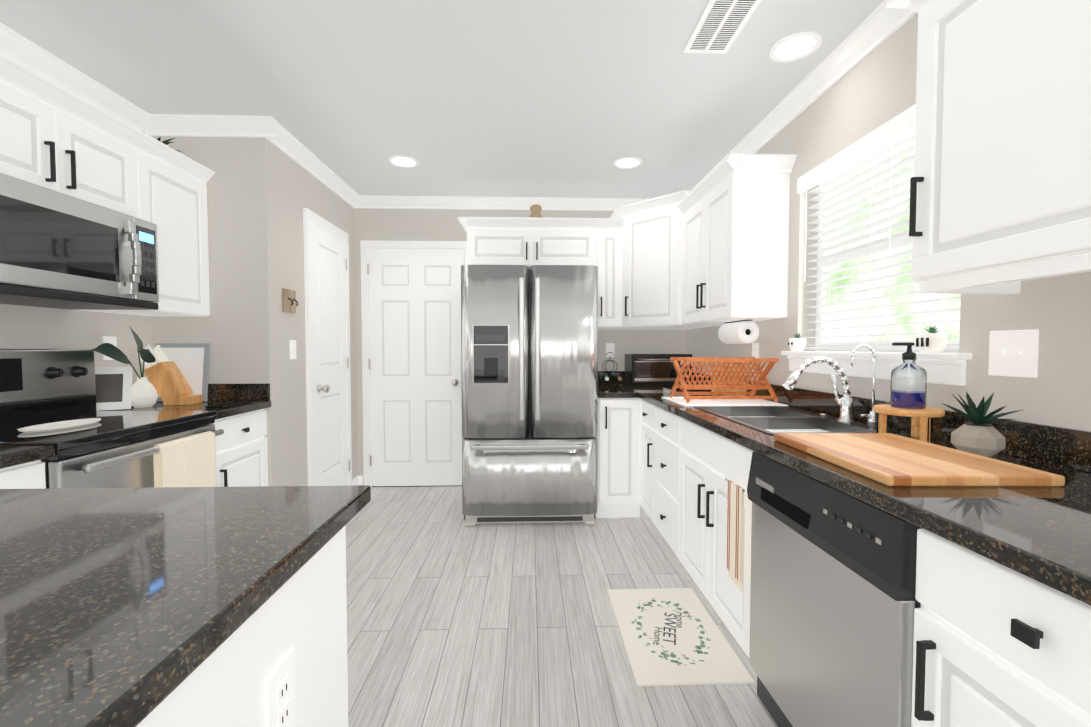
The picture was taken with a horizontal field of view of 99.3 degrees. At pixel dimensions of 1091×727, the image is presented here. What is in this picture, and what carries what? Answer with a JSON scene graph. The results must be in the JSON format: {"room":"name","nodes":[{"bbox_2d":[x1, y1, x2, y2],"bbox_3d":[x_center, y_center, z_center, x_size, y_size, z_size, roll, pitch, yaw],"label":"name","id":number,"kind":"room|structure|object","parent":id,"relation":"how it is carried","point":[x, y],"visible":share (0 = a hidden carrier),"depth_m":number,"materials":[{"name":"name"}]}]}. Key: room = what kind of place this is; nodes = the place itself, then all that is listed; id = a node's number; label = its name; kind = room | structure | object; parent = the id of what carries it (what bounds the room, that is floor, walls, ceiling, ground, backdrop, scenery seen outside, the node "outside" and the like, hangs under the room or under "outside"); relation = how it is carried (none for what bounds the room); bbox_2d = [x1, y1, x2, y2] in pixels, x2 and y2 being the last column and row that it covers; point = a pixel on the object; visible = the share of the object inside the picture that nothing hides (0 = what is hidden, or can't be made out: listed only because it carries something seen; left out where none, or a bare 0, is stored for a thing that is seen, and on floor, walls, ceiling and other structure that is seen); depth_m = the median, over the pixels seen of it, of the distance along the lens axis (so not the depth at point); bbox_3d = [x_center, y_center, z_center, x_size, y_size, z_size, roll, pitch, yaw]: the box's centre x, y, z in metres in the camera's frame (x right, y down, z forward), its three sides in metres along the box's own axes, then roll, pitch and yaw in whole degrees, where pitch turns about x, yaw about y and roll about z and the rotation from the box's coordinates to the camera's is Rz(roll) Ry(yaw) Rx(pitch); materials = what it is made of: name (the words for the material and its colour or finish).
{"room":"kitchen","nodes":[
{"label":"kitchen","id":0,"kind":"room"},
{"bbox_2d":[0,304,152,384],"bbox_3d":[-2.233,-0.036,0.071,0.120,2.510,5.200,0,2,-2],"label":"wall","id":1,"kind":"structure","parent":0,"point":[27,327],"depth_m":2.20,"materials":[{"name":"grey paint"}]},
{"bbox_2d":[0,53,139,218],"bbox_3d":[-2.065,-0.857,1.795,0.327,0.416,0.762,0,2,-2],"label":"upper cabinet","id":2,"kind":"object","parent":1,"relation":"attached to","point":[56,137],"depth_m":1.83,"materials":[{"name":"white paint"}]},
{"bbox_2d":[0,173,158,309],"bbox_3d":[-1.998,-0.443,1.812,0.462,0.403,0.754,0,2,-2],"label":"over-the-range microwave","id":3,"kind":"object","parent":2,"relation":"attached to","point":[59,250],"visible":1,"depth_m":1.79,"materials":[{"name":"grey metal"}]},
{"bbox_2d":[0,22,151,134],"bbox_3d":[-2.136,-1.247,0.033,0.075,0.086,5.200,0,2,-2],"label":"crown molding","id":4,"kind":"structure","parent":1,"relation":"attached to","point":[13,45],"depth_m":2.14,"materials":[{"name":"white wood"}]},
{"bbox_2d":[103,336,116,359],"bbox_3d":[-2.246,-0.079,2.391,0.008,0.120,0.075,0,2,-2],"label":"electrical outlet","id":5,"kind":"object","parent":1,"relation":"attached to","point":[110,340],"visible":0.38,"depth_m":2.38,"materials":[{"name":"white plastic"}]},
{"bbox_2d":[81,129,211,316],"bbox_3d":[-2.086,-0.674,2.418,0.327,0.824,0.471,0,2,-2],"label":"upper cabinet","id":6,"kind":"object","parent":1,"relation":"attached to","point":[173,188],"depth_m":2.42,"materials":[{"name":"white paint"}]},
{"bbox_2d":[142,130,181,151],"bbox_3d":[-2.059,-1.154,2.474,0.224,0.130,0.204,0,2,-2],"label":"potted plant","id":7,"kind":"object","parent":6,"relation":"on","point":[165,142],"visible":0.17,"depth_m":2.45,"materials":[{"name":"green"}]},
{"bbox_2d":[151,136,248,383],"bbox_3d":[-2.055,-0.126,2.737,0.656,2.510,0.120,0,2,-2],"label":"wall","id":8,"kind":"structure","parent":0,"point":[222,329],"depth_m":2.67,"materials":[{"name":"grey paint"}]},
{"bbox_2d":[148,114,255,137],"bbox_3d":[-1.900,-1.334,2.604,0.570,0.086,0.075,0,2,-2],"label":"crown molding","id":9,"kind":"structure","parent":8,"relation":"attached to","point":[162,124],"depth_m":2.60,"materials":[{"name":"white wood"}]},
{"bbox_2d":[208,383,269,398],"bbox_3d":[-1.918,0.167,2.677,0.637,0.099,0.020,0,2,-2],"label":"backsplash","id":10,"kind":"structure","parent":8,"relation":"attached to","point":[254,390],"depth_m":2.67,"materials":[{"name":"black stone"}]},
{"bbox_2d":[244,137,357,485],"bbox_3d":[-1.688,-0.147,3.360,0.120,2.510,1.343,0,2,-2],"label":"wall","id":11,"kind":"structure","parent":0,"point":[282,190],"depth_m":2.84,"materials":[{"name":"grey paint"}]},
{"bbox_2d":[282,288,297,312],"bbox_3d":[-1.587,-0.391,2.899,0.048,0.140,0.140,0,2,-2],"label":"board","id":12,"kind":"object","parent":11,"relation":"attached to","point":[289,301],"visible":1,"depth_m":2.88,"materials":[{"name":"brown wood"}]},
{"bbox_2d":[289,340,295,358],"bbox_3d":[-1.608,-0.088,2.955,0.009,0.120,0.075,0,2,-2],"label":"light switch","id":13,"kind":"object","parent":11,"relation":"attached to","point":[292,349],"visible":1,"depth_m":2.94,"materials":[{"name":"white plastic"}]},
{"bbox_2d":[252,116,359,207],"bbox_3d":[-1.587,-1.355,3.239,0.075,0.086,1.325,0,2,-2],"label":"crown molding","id":14,"kind":"structure","parent":11,"relation":"attached to","point":[267,127],"depth_m":3.01,"materials":[{"name":"white wood"}]},
{"bbox_2d":[303,208,351,485],"bbox_3d":[-1.582,0.028,3.478,0.095,2.153,0.703,0,2,-2],"label":"door","id":15,"kind":"structure","parent":11,"relation":"attached to","point":[327,326],"depth_m":3.42,"materials":[{"name":"white paint"}]},
{"bbox_2d":[352,476,362,485],"bbox_3d":[-0.417,1.144,0.844,3.560,0.100,6.543,0,2,-2],"label":"baseboard","id":16,"kind":"structure","parent":11,"relation":"attached to","point":[357,480],"depth_m":4.04,"materials":[{"name":"white wood"}]},
{"bbox_2d":[0,0,883,198],"bbox_3d":[-0.417,-1.355,0.760,3.800,0.080,6.783,0,2,-2],"label":"ceiling","id":17,"kind":"structure","parent":0,"point":[526,98],"depth_m":2.20,"materials":[{"name":"white paint"}]},
{"bbox_2d":[388,155,418,167],"bbox_3d":[-0.979,-1.394,3.201,0.200,0.006,0.200,0,2,-2],"label":"recessed light","id":18,"kind":"object","parent":17,"relation":"in","point":[403,161],"visible":1,"depth_m":3.20,"materials":[{"name":"white plastic"}]},
{"bbox_2d":[613,157,641,168],"bbox_3d":[0.571,-1.395,3.223,0.200,0.006,0.200,0,2,-2],"label":"recessed light","id":19,"kind":"object","parent":17,"relation":"in","point":[627,162],"visible":1,"depth_m":3.21,"materials":[{"name":"white plastic"}]},
{"bbox_2d":[683,0,760,53],"bbox_3d":[0.699,-1.345,1.802,0.190,0.009,0.430,0,2,-2],"label":"ceiling vent","id":20,"kind":"object","parent":17,"relation":"in","point":[720,25],"visible":1,"depth_m":1.84,"materials":[{"name":"white metal"}]},
{"bbox_2d":[769,31,821,61],"bbox_3d":[1.068,-1.353,1.984,0.200,0.006,0.200,0,2,-2],"label":"recessed light","id":21,"kind":"object","parent":17,"relation":"in","point":[795,46],"visible":1,"depth_m":1.98,"materials":[{"name":"white plastic"}]},
{"bbox_2d":[354,208,685,484],"bbox_3d":[-0.201,-0.173,4.142,3.144,2.510,0.120,0,2,-2],"label":"wall","id":22,"kind":"structure","parent":0,"point":[372,224],"depth_m":4.03,"materials":[{"name":"grey paint"}]},
{"bbox_2d":[360,240,466,486],"bbox_3d":[-1.114,0.015,4.008,0.947,2.143,0.095,0,2,-2],"label":"door","id":23,"kind":"structure","parent":22,"relation":"attached to","point":[411,355],"depth_m":4.03,"materials":[{"name":"white paint"}]},
{"bbox_2d":[360,195,647,210],"bbox_3d":[-0.245,-1.381,4.002,2.809,0.086,0.075,0,2,-2],"label":"crown molding","id":24,"kind":"structure","parent":22,"relation":"attached to","point":[377,202],"depth_m":3.99,"materials":[{"name":"white wood"}]},
{"bbox_2d":[466,217,593,268],"bbox_3d":[-0.114,-0.953,3.835,1.011,0.360,0.440,0,2,-2],"label":"upper cabinet","id":25,"kind":"object","parent":22,"relation":"attached to","point":[528,241],"depth_m":3.61,"materials":[{"name":"white paint"}]},
{"bbox_2d":[530,204,542,217],"bbox_3d":[-0.079,-1.216,3.808,0.116,0.165,0.114,0,2,-2],"label":"stone vase","id":26,"kind":"object","parent":25,"relation":"on","point":[535,209],"visible":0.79,"depth_m":3.77,"materials":[{"name":"beige stone"}]},
{"bbox_2d":[594,216,613,328],"bbox_3d":[0.528,-0.713,3.830,0.265,0.840,0.509,0,2,-2],"label":"upper cabinet","id":27,"kind":"object","parent":22,"relation":"attached to","point":[603,227],"depth_m":3.65,"materials":[{"name":"white paint"}]},
{"bbox_2d":[606,344,613,356],"bbox_3d":[0.573,-0.117,4.104,0.075,0.120,0.008,0,2,-2],"label":"electrical outlet","id":28,"kind":"object","parent":22,"relation":"attached to","point":[609,347],"visible":0.92,"depth_m":4.10,"materials":[{"name":"white plastic"}]},
{"bbox_2d":[598,371,624,380],"bbox_3d":[0.781,0.118,4.112,0.896,0.100,0.020,0,2,-2],"label":"backsplash","id":29,"kind":"structure","parent":22,"relation":"attached to","point":[623,372],"depth_m":4.10,"materials":[{"name":"black stone"}]},
{"bbox_2d":[345,486,777,726],"bbox_3d":[-0.417,1.234,0.847,3.800,0.080,6.783,0,2,-2],"label":"floor","id":30,"kind":"structure","parent":0,"point":[452,621],"depth_m":2.06,"materials":[{"name":"grey wood"}]},
{"bbox_2d":[0,459,45,488],"bbox_3d":[-1.890,0.746,1.244,0.637,0.868,0.459,0,2,-2],"label":"base cabinet","id":31,"kind":"object","parent":30,"relation":"on","point":[30,476],"depth_m":1.41,"materials":[{"name":"white paint"}]},
{"bbox_2d":[0,445,54,470],"bbox_3d":[-1.877,0.284,1.227,0.662,0.038,0.463,0,2,-2],"label":"countertop","id":32,"kind":"structure","parent":31,"relation":"on","point":[10,455],"depth_m":1.40,"materials":[{"name":"black stone"}]},
{"bbox_2d":[0,349,223,488],"bbox_3d":[-1.862,0.551,1.850,0.733,1.218,0.750,0,2,-2],"label":"range","id":33,"kind":"object","parent":30,"relation":"on","point":[47,396],"visible":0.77,"depth_m":1.86,"materials":[{"name":"grey metal"}]},
{"bbox_2d":[212,407,268,486],"bbox_3d":[-1.931,0.704,2.469,0.637,0.868,0.471,0,2,-2],"label":"base cabinet","id":34,"kind":"object","parent":30,"relation":"on","point":[241,452],"depth_m":2.47,"materials":[{"name":"white paint"}]},
{"bbox_2d":[92,399,270,418],"bbox_3d":[-1.918,0.243,2.452,0.662,0.038,0.475,0,2,-2],"label":"countertop","id":35,"kind":"structure","parent":34,"relation":"on","point":[253,404],"depth_m":2.43,"materials":[{"name":"black stone"}]},
{"bbox_2d":[94,366,132,410],"bbox_3d":[-2.153,0.122,2.291,0.170,0.211,0.084,-1,2,-30],"label":"picture frame","id":36,"kind":"object","parent":35,"relation":"on","point":[113,388],"visible":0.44,"depth_m":2.28,"materials":[{"name":"white paint"}]},
{"bbox_2d":[91,326,157,407],"bbox_3d":[-2.055,0.021,2.236,0.162,0.419,0.430,0,2,-2],"label":"vase","id":37,"kind":"object","parent":35,"relation":"on","point":[144,393],"visible":0.98,"depth_m":2.35,"materials":[{"name":"white ceramic"}]},
{"bbox_2d":[137,345,201,404],"bbox_3d":[-2.042,0.060,2.515,0.266,0.321,0.110,0,2,-10],"label":"knife block","id":38,"kind":"object","parent":35,"relation":"on","point":[165,376],"visible":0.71,"depth_m":2.47,"materials":[{"name":"brown wood"}]},
{"bbox_2d":[155,343,209,401],"bbox_3d":[-2.069,0.050,2.632,0.300,0.329,0.046,0,2,-2],"label":"print","id":39,"kind":"object","parent":35,"relation":"on","point":[191,360],"visible":0.65,"depth_m":2.63,"materials":[{"name":"grey paper"}]},
{"bbox_2d":[205,400,248,408],"bbox_3d":[-1.676,0.216,2.478,0.085,0.012,0.285,0,2,-2],"label":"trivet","id":40,"kind":"object","parent":35,"relation":"on","point":[226,405],"visible":1,"depth_m":2.42,"materials":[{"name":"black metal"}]},
{"bbox_2d":[144,529,347,726],"bbox_3d":[-1.275,0.781,0.213,1.798,0.868,1.404,0,2,-2],"label":"base cabinet","id":41,"kind":"object","parent":30,"relation":"on","point":[310,616],"depth_m":0.73,"materials":[{"name":"white paint"}]},
{"bbox_2d":[0,485,370,726],"bbox_3d":[-1.269,0.317,0.237,1.812,0.038,1.544,0,2,-2],"label":"countertop","id":42,"kind":"structure","parent":41,"relation":"on","point":[113,601],"depth_m":0.61,"materials":[{"name":"black stone"}]},
{"bbox_2d":[264,647,295,726],"bbox_3d":[-0.387,0.499,0.681,0.008,0.120,0.075,0,2,-2],"label":"outlet","id":43,"kind":"object","parent":41,"relation":"attached to","point":[280,695],"visible":1,"depth_m":0.68,"materials":[{"name":"white plastic"}]},
{"bbox_2d":[461,265,597,526],"bbox_3d":[-0.117,0.217,3.499,0.925,1.773,0.882,0,2,-2],"label":"fridge","id":44,"kind":"object","parent":30,"relation":"on","point":[529,363],"visible":1,"depth_m":3.12,"materials":[{"name":"grey metal"}]},
{"bbox_2d":[595,397,630,517],"bbox_3d":[0.511,0.665,3.649,0.316,0.868,0.962,0,2,-2],"label":"base cabinet","id":45,"kind":"object","parent":30,"relation":"on","point":[614,413],"depth_m":3.23,"materials":[{"name":"white paint"}]},
{"bbox_2d":[598,381,638,396],"bbox_3d":[0.491,0.203,3.654,0.284,0.038,0.920,0,2,-2],"label":"countertop","id":46,"kind":"structure","parent":45,"relation":"on","point":[610,389],"depth_m":3.26,"materials":[{"name":"black stone"}]},
{"bbox_2d":[631,397,654,518],"bbox_3d":[0.946,0.685,3.070,0.679,0.868,0.390,0,2,-2],"label":"base cabinet","id":47,"kind":"object","parent":30,"relation":"on","point":[642,412],"depth_m":3.18,"materials":[{"name":"white paint"}]},
{"bbox_2d":[651,409,674,552],"bbox_3d":[0.992,0.699,2.641,0.616,0.868,0.592,0,2,-2],"label":"base cabinet","id":48,"kind":"object","parent":30,"relation":"on","point":[663,487],"depth_m":2.64,"materials":[{"name":"white paint"}]},
{"bbox_2d":[607,588,753,686],"bbox_3d":[0.535,1.149,2.006,0.430,0.010,0.660,0,2,-2],"label":"floor mat","id":49,"kind":"object","parent":30,"relation":"on","point":[701,652],"visible":1,"depth_m":1.91,"materials":[{"name":"beige fabric"}]},
{"bbox_2d":[653,627,662,644],"bbox_3d":[0.473,1.145,1.947,0.035,0.001,0.121,1,2,16],"label":"lettering","id":50,"kind":"object","parent":49,"relation":"on","point":[657,636],"visible":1,"depth_m":1.94,"materials":[{"name":"grey"}]},
{"bbox_2d":[663,613,675,644],"bbox_3d":[0.537,1.143,2.004,0.052,0.001,0.228,1,2,16],"label":"lettering","id":51,"kind":"object","parent":49,"relation":"on","point":[674,641],"visible":1,"depth_m":1.99,"materials":[{"name":"grey"}]},
{"bbox_2d":[676,612,683,627],"bbox_3d":[0.599,1.141,2.061,0.035,0.001,0.121,1,2,16],"label":"lettering","id":52,"kind":"object","parent":49,"relation":"on","point":[679,619],"visible":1,"depth_m":2.06,"materials":[{"name":"grey"}]},
{"bbox_2d":[675,417,794,657],"bbox_3d":[1.013,0.720,2.013,0.616,0.868,0.789,0,2,-2],"label":"base cabinet","id":53,"kind":"object","parent":30,"relation":"on","point":[713,508],"depth_m":1.93,"materials":[{"name":"white paint"}]},
{"bbox_2d":[747,451,922,726],"bbox_3d":[0.998,0.745,1.287,0.596,0.868,0.650,0,2,-2],"label":"dishwasher","id":54,"kind":"object","parent":30,"relation":"on","point":[834,603],"visible":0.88,"depth_m":1.18,"materials":[{"name":"grey metal"}]},
{"bbox_2d":[911,529,1090,726],"bbox_3d":[1.056,0.763,0.735,0.616,0.868,0.445,0,2,-2],"label":"base cabinet","id":55,"kind":"object","parent":30,"relation":"on","point":[1002,626],"depth_m":0.78,"materials":[{"name":"white paint"}]},
{"bbox_2d":[615,381,1090,608],"bbox_3d":[1.003,0.261,1.911,0.642,0.038,4.440,0,2,-2],"label":"countertop","id":56,"kind":"structure","parent":55,"relation":"on","point":[1041,535],"depth_m":0.90,"materials":[{"name":"black stone"}]},
{"bbox_2d":[598,352,623,383],"bbox_3d":[0.543,0.037,3.868,0.210,0.269,0.286,0,2,-2],"label":"wine rack","id":57,"kind":"object","parent":56,"relation":"on","point":[603,377],"visible":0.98,"depth_m":3.83,"materials":[{"name":"black metal"}]},
{"bbox_2d":[625,354,691,384],"bbox_3d":[0.950,0.046,3.914,0.500,0.255,0.342,0,2,-2],"label":"toaster oven","id":58,"kind":"object","parent":56,"relation":"on","point":[649,368],"visible":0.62,"depth_m":3.77,"materials":[{"name":"black metal"}]},
{"bbox_2d":[662,397,787,406],"bbox_3d":[0.993,0.214,2.635,0.550,0.006,0.430,0,2,-2],"label":"drying mat","id":59,"kind":"object","parent":56,"relation":"on","point":[682,401],"visible":0.77,"depth_m":2.54,"materials":[{"name":"white fabric"}]},
{"bbox_2d":[669,357,778,402],"bbox_3d":[0.993,0.086,2.616,0.506,0.242,0.284,0,2,-2],"label":"dish rack","id":60,"kind":"object","parent":59,"relation":"on","point":[683,385],"visible":1,"depth_m":2.57,"materials":[{"name":"brown wood"}]},
{"bbox_2d":[712,362,746,395],"bbox_3d":[1.181,0.090,2.980,0.160,0.230,0.175,0,2,-2],"label":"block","id":61,"kind":"object","parent":56,"relation":"on","point":[733,378],"visible":0.17,"depth_m":2.90,"materials":[{"name":"brown wood"}]},
{"bbox_2d":[695,405,906,432],"bbox_3d":[1.023,0.333,2.030,0.486,0.197,0.766,0,2,-2],"label":"sink","id":62,"kind":"object","parent":56,"relation":"in","point":[768,419],"depth_m":2.01,"materials":[{"name":"silver metal"}]},
{"bbox_2d":[779,357,876,424],"bbox_3d":[1.123,0.108,1.890,0.322,0.270,0.233,0,2,-2],"label":"faucet","id":63,"kind":"object","parent":56,"relation":"on","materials":[{"name":"silver metal"}]},
{"bbox_2d":[873,404,944,442],"bbox_3d":[1.219,0.201,1.561,0.190,0.105,0.190,0,2,-2],"label":"wooden stand","id":64,"kind":"object","parent":56,"relation":"on","point":[920,422],"visible":0.81,"depth_m":1.51,"materials":[{"name":"brown wood"}]},
{"bbox_2d":[890,342,926,408],"bbox_3d":[1.215,0.038,1.556,0.103,0.218,0.096,0,2,-2],"label":"soap bottle","id":65,"kind":"object","parent":64,"relation":"on","point":[911,393],"visible":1,"depth_m":1.54,"materials":[{"name":"clear glass"}]},
{"bbox_2d":[774,433,1064,485],"bbox_3d":[0.950,0.251,1.278,0.407,0.024,0.533,0,2,-2],"label":"cutting board","id":66,"kind":"object","parent":56,"relation":"on","point":[889,459],"visible":1,"depth_m":1.15,"materials":[{"name":"brown wood"}]},
{"bbox_2d":[940,391,1021,456],"bbox_3d":[1.237,0.171,1.321,0.186,0.180,0.168,0,2,-2],"label":"concrete planter","id":67,"kind":"object","parent":56,"relation":"on","point":[978,434],"visible":0.98,"depth_m":1.29,"materials":[{"name":"beige concrete"}]},
{"bbox_2d":[686,13,1090,430],"bbox_3d":[1.422,-0.063,0.865,0.120,2.510,6.543,0,2,-2],"label":"wall","id":68,"kind":"structure","parent":0,"point":[1055,311],"depth_m":1.73,"materials":[{"name":"grey paint"}]},
{"bbox_2d":[610,190,694,329],"bbox_3d":[0.905,-0.752,3.659,0.720,0.930,0.874,0,2,-2],"label":"upper cabinet","id":69,"kind":"object","parent":68,"relation":"attached to","point":[643,230],"depth_m":3.49,"materials":[{"name":"white paint"}]},
{"bbox_2d":[674,156,793,327],"bbox_3d":[1.102,-0.682,2.916,0.375,0.840,0.883,0,2,-2],"label":"upper cabinet","id":70,"kind":"object","parent":68,"relation":"attached to","point":[731,231],"depth_m":2.49,"materials":[{"name":"white paint"}]},
{"bbox_2d":[718,320,758,343],"bbox_3d":[1.171,-0.189,2.823,0.132,0.137,0.308,0,2,-2],"label":"paper towel holder","id":71,"kind":"object","parent":70,"relation":"attached to","point":[741,332],"visible":1,"depth_m":2.70,"materials":[{"name":"white paper"}]},
{"bbox_2d":[752,343,758,362],"bbox_3d":[1.290,-0.064,2.851,0.008,0.120,0.075,0,2,-2],"label":"electrical outlet","id":72,"kind":"object","parent":68,"relation":"attached to","point":[755,350],"visible":0.71,"depth_m":2.84,"materials":[{"name":"white plastic"}]},
{"bbox_2d":[691,0,916,189],"bbox_3d":[1.325,-1.274,0.821,0.075,0.086,6.543,0,2,-2],"label":"crown molding","id":73,"kind":"structure","parent":68,"relation":"attached to","point":[875,29],"depth_m":2.09,"materials":[{"name":"white wood"}]},
{"bbox_2d":[781,351,971,385],"bbox_3d":[1.333,0.003,1.966,0.125,0.105,1.015,0,2,-2],"label":"window sill","id":74,"kind":"structure","parent":68,"relation":"attached to","point":[946,368],"depth_m":1.77,"materials":[{"name":"white paint"}]},
{"bbox_2d":[788,334,805,350],"bbox_3d":[1.299,-0.112,2.389,0.080,0.095,0.079,0,2,-2],"label":"pot","id":75,"kind":"object","parent":74,"relation":"on","point":[797,343],"visible":1,"depth_m":2.36,"materials":[{"name":"white ceramic"}]},
{"bbox_2d":[916,325,946,351],"bbox_3d":[1.325,-0.086,1.590,0.080,0.095,0.079,0,2,-2],"label":"pot","id":76,"kind":"object","parent":74,"relation":"on","point":[932,340],"visible":1,"depth_m":1.56,"materials":[{"name":"white ceramic"}]},
{"bbox_2d":[815,129,958,352],"bbox_3d":[1.432,-0.492,1.946,0.023,0.885,0.910,0,2,-2],"label":"window","id":77,"kind":"structure","parent":68,"relation":"in","point":[821,333],"depth_m":2.21,"materials":[{"name":"white"}]},
{"bbox_2d":[797,104,960,350],"bbox_3d":[1.364,-0.497,1.943,0.101,0.883,0.930,0,2,-2],"label":"window blind","id":78,"kind":"object","parent":77,"relation":"attached to","point":[893,129],"visible":0.65,"depth_m":1.97,"materials":[{"name":"white plastic"}]},
{"bbox_2d":[692,373,1090,472],"bbox_3d":[1.313,0.192,1.919,0.020,0.100,4.440,0,2,-2],"label":"backsplash","id":79,"kind":"structure","parent":68,"relation":"attached to","point":[1055,445],"depth_m":1.31,"materials":[{"name":"black stone"}]},
{"bbox_2d":[906,0,1090,287],"bbox_3d":[1.201,-0.630,1.008,0.307,0.815,0.609,0,2,-2],"label":"upper cabinet","id":80,"kind":"object","parent":68,"relation":"attached to","point":[1000,191],"depth_m":1.07,"materials":[{"name":"white paint"}]},
{"bbox_2d":[988,330,1038,377],"bbox_3d":[1.336,-0.028,1.332,0.018,0.133,0.133,0,2,-2],"label":"switch plate","id":81,"kind":"object","parent":68,"relation":"attached to","point":[1013,353],"visible":1,"depth_m":1.32,"materials":[{"name":"white plastic"}]},
{"label":"outside","id":82,"kind":"structure","parent":0,"visible":0},
{"bbox_2d":[825,142,960,341],"bbox_3d":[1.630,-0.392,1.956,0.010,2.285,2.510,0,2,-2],"label":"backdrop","id":83,"kind":"structure","parent":82,"point":[943,327],"depth_m":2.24,"materials":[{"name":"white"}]}
]}

